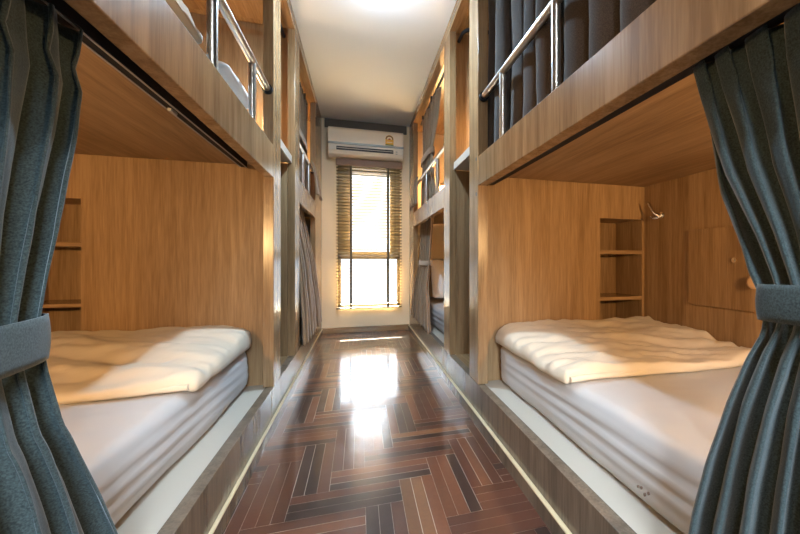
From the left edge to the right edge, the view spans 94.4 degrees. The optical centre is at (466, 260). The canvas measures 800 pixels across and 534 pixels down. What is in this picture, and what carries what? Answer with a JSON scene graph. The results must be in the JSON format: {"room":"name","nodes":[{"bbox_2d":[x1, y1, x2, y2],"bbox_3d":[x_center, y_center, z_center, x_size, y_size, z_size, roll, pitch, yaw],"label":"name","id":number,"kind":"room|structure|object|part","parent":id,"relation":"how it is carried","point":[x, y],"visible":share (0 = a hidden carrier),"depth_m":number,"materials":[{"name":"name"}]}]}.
{"room":"dormitory","nodes":[
{"label":"dormitory","id":0,"kind":"room"},
{"bbox_2d":[281,118,463,327],"bbox_3d":[-1.205,-0.350,4.430,3.380,2.600,0.140,0,0,-16],"label":"wall","id":1,"kind":"structure","parent":0,"point":[331,317],"depth_m":4.33,"materials":[{"name":"beige paint"}]},
{"bbox_2d":[208,329,322,533],"bbox_3d":[-0.869,0.819,1.496,0.012,0.062,5.640,0,0,-16],"label":"baseboard","id":2,"kind":"structure","parent":1,"relation":"attached to","point":[225,514],"depth_m":1.49,"materials":[{"name":"brown wood"}]},
{"bbox_2d":[322,324,408,333],"bbox_3d":[-1.189,0.816,4.354,1.003,0.068,0.013,0,0,-16],"label":"baseboard","id":3,"kind":"structure","parent":1,"relation":"attached to","point":[401,326],"depth_m":4.34,"materials":[{"name":"brown wood"}]},
{"bbox_2d":[328,126,403,162],"bbox_3d":[-1.162,-1.337,4.248,0.828,0.315,0.232,0,0,-16],"label":"air conditioner","id":4,"kind":"object","parent":1,"relation":"attached to","point":[348,143],"visible":1,"depth_m":4.15,"materials":[{"name":"beige plastic"}]},
{"bbox_2d":[336,146,392,153],"bbox_3d":[-1.151,-1.258,4.155,0.624,0.040,0.026,0,0,-16],"label":"outlet","id":5,"kind":"object","parent":4,"relation":"attached to","point":[340,149],"depth_m":4.15,"materials":[{"name":"beige plastic"}]},
{"bbox_2d":[325,118,406,134],"bbox_3d":[-1.190,-1.597,4.355,0.943,0.104,0.011,0,0,-16],"label":"trim","id":6,"kind":"structure","parent":1,"relation":"attached to","point":[328,122],"depth_m":4.35,"materials":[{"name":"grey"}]},
{"bbox_2d":[338,166,399,306],"bbox_3d":[-1.178,-0.292,4.433,0.723,1.685,0.070,0,0,-16],"label":"window","id":7,"kind":"structure","parent":1,"relation":"in","point":[397,302],"depth_m":4.39,"materials":[{"name":"brown metal"}]},
{"bbox_2d":[336,158,401,309],"bbox_3d":[-1.142,-0.306,4.310,0.754,1.737,0.076,0,0,-16],"label":"blind","id":8,"kind":"object","parent":7,"relation":"attached to","point":[339,161],"visible":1,"depth_m":4.30,"materials":[{"name":"beige wood"}]},
{"bbox_3d":[-1.144,0.555,4.318,0.746,0.014,0.050,0,0,-16],"label":"rail","id":9,"kind":"part","parent":8,"relation":"part of","materials":[{"name":"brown wood"}]},
{"bbox_3d":[-0.856,-0.625,4.364,0.016,0.950,0.004,0,0,-16],"label":"pull cord","id":10,"kind":"part","parent":8,"relation":"part of","materials":[{"name":"brown plastic"}]},
{"bbox_3d":[-1.178,-0.585,4.433,0.651,1.018,0.050,0,0,-16],"label":"sash","id":11,"kind":"part","parent":7,"relation":"part of","materials":[{"name":"glass"}]},
{"bbox_2d":[408,325,571,533],"bbox_3d":[0.086,0.819,1.776,0.016,0.062,5.640,0,0,-16],"label":"baseboard","id":12,"kind":"structure","parent":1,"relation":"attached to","point":[542,507],"depth_m":1.49,"materials":[{"name":"brown wood"}]},
{"bbox_2d":[290,0,456,126],"bbox_3d":[-0.406,-1.700,1.741,3.700,0.100,5.870,0,0,-16],"label":"ceiling","id":13,"kind":"structure","parent":0,"point":[369,61],"depth_m":2.89,"materials":[{"name":"white paint"}]},
{"bbox_2d":[223,330,551,533],"bbox_3d":[-0.400,0.851,1.649,1.160,0.002,5.690,0,0,-16],"label":"floor","id":14,"kind":"structure","parent":0,"point":[370,438],"depth_m":1.57,"materials":[{"name":"brown wood"}]},
{"bbox_2d":[33,0,294,533],"bbox_3d":[-1.281,-0.400,0.877,1.127,2.498,3.005,0,0,-16],"label":"bunk bed","id":15,"kind":"object","parent":14,"relation":"on","point":[171,217],"visible":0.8,"depth_m":1.72,"materials":[{"name":"brown wood"}]},
{"bbox_2d":[0,0,117,533],"bbox_3d":[-0.671,0.091,0.438,0.134,1.107,0.646,0,0,-16],"label":"curtain","id":16,"kind":"object","parent":15,"relation":"hanging from","point":[47,486],"visible":1,"depth_m":0.60,"materials":[{"name":"fabric"}]},
{"bbox_2d":[43,299,80,307],"bbox_3d":[-1.953,0.208,1.772,0.269,0.016,0.238,0,0,-16],"label":"shelf","id":17,"kind":"object","parent":15,"relation":"attached to","point":[48,303],"depth_m":1.70,"materials":[{"name":"brown wood"}]},
{"bbox_2d":[55,242,80,247],"bbox_3d":[-1.953,-0.076,1.772,0.269,0.021,0.238,0,0,-16],"label":"shelf","id":18,"kind":"object","parent":15,"relation":"attached to","point":[58,244],"depth_m":1.69,"materials":[{"name":"brown wood"}]},
{"bbox_2d":[58,352,248,524],"bbox_3d":[-1.287,0.543,0.712,1.011,0.225,2.143,0,0,-16],"label":"mattress","id":19,"kind":"object","parent":15,"relation":"on","point":[126,445],"visible":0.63,"depth_m":1.02,"materials":[{"name":"grey fabric"}]},
{"bbox_2d":[46,325,251,403],"bbox_3d":[-1.471,0.380,1.394,0.999,0.127,0.732,0,0,-16],"label":"duvet","id":20,"kind":"object","parent":19,"relation":"on","point":[84,366],"visible":0.78,"depth_m":1.39,"materials":[{"name":"beige fabric"}]},
{"bbox_3d":[-1.561,0.078,1.771,1.058,1.144,0.018,0,0,-16],"label":"panel","id":21,"kind":"part","parent":15,"relation":"part of","materials":[{"name":"brown wood"}]},
{"bbox_3d":[-0.693,-0.506,0.794,0.043,0.164,2.212,0,0,-16],"label":"bed rail","id":22,"kind":"part","parent":15,"relation":"part of","materials":[{"name":"brown wood"}]},
{"bbox_3d":[-0.695,0.747,0.805,0.040,0.204,2.534,0,0,-16],"label":"board","id":23,"kind":"part","parent":15,"relation":"part of","materials":[{"name":"brown wood"}]},
{"bbox_3d":[-0.698,-0.868,0.793,0.033,0.032,2.211,0,0,-16],"label":"guard rail","id":24,"kind":"part","parent":15,"relation":"part of","materials":[{"name":"silver metal"}]},
{"bbox_3d":[-1.032,-0.463,1.938,0.050,2.214,0.172,0,0,-16],"label":"post","id":25,"kind":"part","parent":15,"relation":"part of","materials":[{"name":"brown wood"}]},
{"bbox_3d":[-1.117,0.747,2.247,0.040,0.204,0.467,0,0,-16],"label":"board","id":26,"kind":"part","parent":15,"relation":"part of","materials":[{"name":"brown wood"}]},
{"bbox_3d":[-1.247,-0.619,0.674,1.052,0.150,2.406,0,0,-16],"label":"mattress","id":27,"kind":"object","parent":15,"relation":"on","visible":0},
{"bbox_2d":[165,0,202,43],"bbox_3d":[-0.998,-0.771,0.799,0.543,0.178,0.633,0,0,-16],"label":"duvet","id":28,"kind":"object","parent":27,"relation":"on","point":[179,8],"visible":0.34,"depth_m":1.04,"materials":[{"name":"beige fabric"}]},
{"bbox_2d":[218,61,247,108],"bbox_3d":[-1.316,-0.752,1.495,0.715,0.130,0.450,0,0,-16],"label":"pillow","id":29,"kind":"object","parent":27,"relation":"on","point":[226,72],"visible":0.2,"depth_m":1.51,"materials":[{"name":"white fabric"}]},
{"bbox_2d":[188,8,321,375],"bbox_3d":[-1.909,-0.400,3.019,1.127,2.498,2.161,0,0,-16],"label":"bunk bed","id":30,"kind":"object","parent":14,"relation":"on","point":[294,67],"visible":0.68,"depth_m":2.48,"materials":[{"name":"brown wood"}]},
{"bbox_3d":[-1.734,-1.153,2.368,1.062,0.883,0.020,0,0,-16],"label":"panel","id":31,"kind":"part","parent":30,"relation":"part of","materials":[{"name":"brown wood"}]},
{"bbox_3d":[-1.722,-0.004,2.327,1.062,1.307,0.021,0,0,-16],"label":"panel","id":32,"kind":"part","parent":30,"relation":"part of","materials":[{"name":"brown wood"}]},
{"bbox_3d":[-1.213,-0.463,2.564,0.046,2.214,0.193,0,0,-16],"label":"post","id":33,"kind":"part","parent":30,"relation":"part of","materials":[{"name":"brown wood"}]},
{"bbox_3d":[-1.386,-0.888,3.140,0.033,0.032,1.008,0,0,-16],"label":"guard rail","id":34,"kind":"part","parent":30,"relation":"part of","materials":[{"name":"silver metal"}]},
{"bbox_3d":[-1.381,-0.506,3.141,0.043,0.164,1.008,0,0,-16],"label":"bed rail","id":35,"kind":"part","parent":30,"relation":"part of","materials":[{"name":"brown wood"}]},
{"bbox_3d":[-1.438,0.747,3.340,0.040,0.204,1.808,0,0,-16],"label":"board","id":36,"kind":"part","parent":30,"relation":"part of","materials":[{"name":"brown wood"}]},
{"bbox_2d":[299,208,321,345],"bbox_3d":[-1.412,0.083,3.245,0.154,1.096,1.176,0,0,-16],"label":"curtain","id":37,"kind":"object","parent":30,"relation":"hanging from","point":[311,317],"visible":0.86,"depth_m":3.02,"materials":[{"name":"grey fabric"}]},
{"bbox_2d":[299,80,322,200],"bbox_3d":[-1.425,-1.064,3.254,0.165,0.902,1.113,0,0,-14],"label":"curtain","id":38,"kind":"object","parent":30,"relation":"hanging from","point":[303,108],"visible":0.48,"depth_m":3.36,"materials":[{"name":"grey fabric"}]},
{"bbox_3d":[-1.612,-0.463,3.916,0.050,2.214,0.607,0,0,-16],"label":"post","id":39,"kind":"part","parent":30,"relation":"part of","materials":[{"name":"brown wood"}]},
{"bbox_2d":[409,20,488,375],"bbox_3d":[0.145,-0.400,3.595,1.122,2.498,2.212,0,0,-16],"label":"bunk bed","id":40,"kind":"object","parent":14,"relation":"on","point":[450,206],"visible":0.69,"depth_m":2.56,"materials":[{"name":"brown wood"}]},
{"bbox_3d":[-0.630,-0.463,4.335,0.050,2.214,0.355,0,0,-16],"label":"post","id":41,"kind":"part","parent":40,"relation":"part of","materials":[{"name":"brown wood"}]},
{"bbox_2d":[410,217,433,333],"bbox_3d":[-0.426,0.102,3.649,0.137,1.059,1.170,0,0,-16],"label":"curtain","id":42,"kind":"object","parent":40,"relation":"hanging from","point":[420,306],"visible":0.99,"depth_m":3.64,"materials":[{"name":"grey fabric"}]},
{"bbox_2d":[409,86,441,209],"bbox_3d":[-0.429,-1.045,3.675,0.164,0.942,1.098,0,0,-18],"label":"curtain","id":43,"kind":"object","parent":40,"relation":"hanging from","point":[430,122],"visible":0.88,"depth_m":3.54,"materials":[{"name":"grey fabric"}]},
{"bbox_3d":[-0.360,-0.465,3.414,0.050,0.150,1.563,0,0,-16],"label":"bed rail","id":44,"kind":"part","parent":40,"relation":"part of","materials":[{"name":"brown wood"}]},
{"bbox_3d":[-0.359,-0.850,3.414,0.033,0.032,1.563,0,0,-16],"label":"guard rail","id":45,"kind":"part","parent":40,"relation":"part of","materials":[{"name":"silver metal"}]},
{"bbox_3d":[-0.391,0.747,3.502,0.040,0.204,2.088,0,0,-16],"label":"board","id":46,"kind":"part","parent":40,"relation":"part of","materials":[{"name":"brown wood"}]},
{"bbox_2d":[429,297,443,332],"bbox_3d":[0.159,0.550,3.683,1.017,0.220,1.991,0,0,-16],"label":"mattress","id":47,"kind":"object","parent":40,"relation":"on","point":[436,304],"visible":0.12,"depth_m":3.51,"materials":[{"name":"grey fabric"}]},
{"bbox_2d":[430,259,443,297],"bbox_3d":[-0.080,0.190,4.004,0.620,0.419,0.230,0,0,-16],"label":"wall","id":48,"kind":"structure","parent":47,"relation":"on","point":[437,268],"depth_m":3.89,"materials":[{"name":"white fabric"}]},
{"bbox_3d":[-0.117,-0.463,2.581,0.048,2.214,0.170,0,0,-16],"label":"post","id":49,"kind":"part","parent":40,"relation":"part of","materials":[{"name":"brown wood"}]},
{"bbox_3d":[0.433,0.015,2.667,1.056,1.269,0.021,0,0,-16],"label":"panel","id":50,"kind":"part","parent":40,"relation":"part of","materials":[{"name":"brown wood"}]},
{"bbox_3d":[0.421,-1.133,2.708,1.056,0.921,0.020,0,0,-16],"label":"panel","id":51,"kind":"part","parent":40,"relation":"part of","materials":[{"name":"brown wood"}]},
{"bbox_2d":[450,0,799,533],"bbox_3d":[0.822,-0.400,1.285,1.122,2.498,2.844,0,0,-16],"label":"bunk bed","id":52,"kind":"object","parent":14,"relation":"on","point":[604,200],"visible":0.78,"depth_m":1.79,"materials":[{"name":"brown wood"}]},
{"bbox_3d":[-0.031,0.747,2.273,0.040,0.204,0.468,0,0,-16],"label":"board","id":53,"kind":"part","parent":52,"relation":"part of","materials":[{"name":"brown wood"}]},
{"bbox_3d":[0.064,-0.463,1.975,0.055,2.214,0.155,0,0,-16],"label":"post","id":54,"kind":"part","parent":52,"relation":"part of","materials":[{"name":"brown wood"}]},
{"bbox_3d":[0.378,-0.850,0.908,0.033,0.032,2.067,0,0,-16],"label":"guard rail","id":55,"kind":"part","parent":52,"relation":"part of","materials":[{"name":"silver metal"}]},
{"bbox_3d":[0.369,0.747,0.908,0.040,0.204,2.373,0,0,-16],"label":"board","id":56,"kind":"part","parent":52,"relation":"part of","materials":[{"name":"brown wood"}]},
{"bbox_3d":[0.597,0.097,2.123,1.048,1.106,0.018,0,0,-16],"label":"panel","id":57,"kind":"part","parent":52,"relation":"part of","materials":[{"name":"brown wood"}]},
{"bbox_2d":[488,0,655,147],"bbox_3d":[0.415,-1.050,0.986,0.110,1.002,2.147,0,0,-16],"label":"curtain","id":58,"kind":"object","parent":52,"relation":"hanging from","point":[587,26],"visible":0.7,"depth_m":1.35,"materials":[{"name":"grey fabric"}]},
{"bbox_2d":[600,293,640,300],"bbox_3d":[0.905,0.230,2.329,0.299,0.021,0.238,0,0,-16],"label":"shelf","id":59,"kind":"object","parent":52,"relation":"attached to","point":[603,296],"depth_m":2.25,"materials":[{"name":"brown wood"}]},
{"bbox_2d":[600,250,640,254],"bbox_3d":[0.905,-0.051,2.329,0.299,0.024,0.238,0,0,-16],"label":"shelf","id":60,"kind":"object","parent":52,"relation":"attached to","point":[602,252],"depth_m":2.22,"materials":[{"name":"brown wood"}]},
{"bbox_2d":[501,346,741,533],"bbox_3d":[0.912,0.545,1.145,1.011,0.227,2.011,0,0,-16],"label":"mattress","id":61,"kind":"object","parent":52,"relation":"on","point":[655,433],"visible":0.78,"depth_m":1.09,"materials":[{"name":"grey fabric"}]},
{"bbox_2d":[495,316,751,383],"bbox_3d":[0.726,0.385,1.746,0.996,0.116,0.747,0,0,-16],"label":"duvet","id":62,"kind":"object","parent":61,"relation":"on","point":[568,351],"visible":0.96,"depth_m":1.58,"materials":[{"name":"beige fabric"}]},
{"bbox_3d":[0.375,-0.465,0.907,0.050,0.150,2.068,0,0,-16],"label":"bed rail","id":63,"kind":"part","parent":52,"relation":"part of","materials":[{"name":"brown wood"}]},
{"bbox_3d":[1.353,-0.499,1.441,0.015,2.299,2.844,0,0,-16],"label":"panel","id":64,"kind":"part","parent":52,"relation":"part of","materials":[{"name":"brown wood"}]},
{"bbox_3d":[1.237,0.034,1.783,0.012,0.392,0.346,0,0,-16],"label":"hatch door","id":65,"kind":"part","parent":52,"relation":"part of","materials":[{"name":"brown wood"}]},
{"bbox_2d":[688,3,799,533],"bbox_3d":[0.542,0.120,0.540,0.152,1.049,0.604,0,0,-8],"label":"curtain","id":66,"kind":"object","parent":52,"relation":"hanging from","point":[749,94],"visible":1,"depth_m":0.64,"materials":[{"name":"fabric"}]}
]}

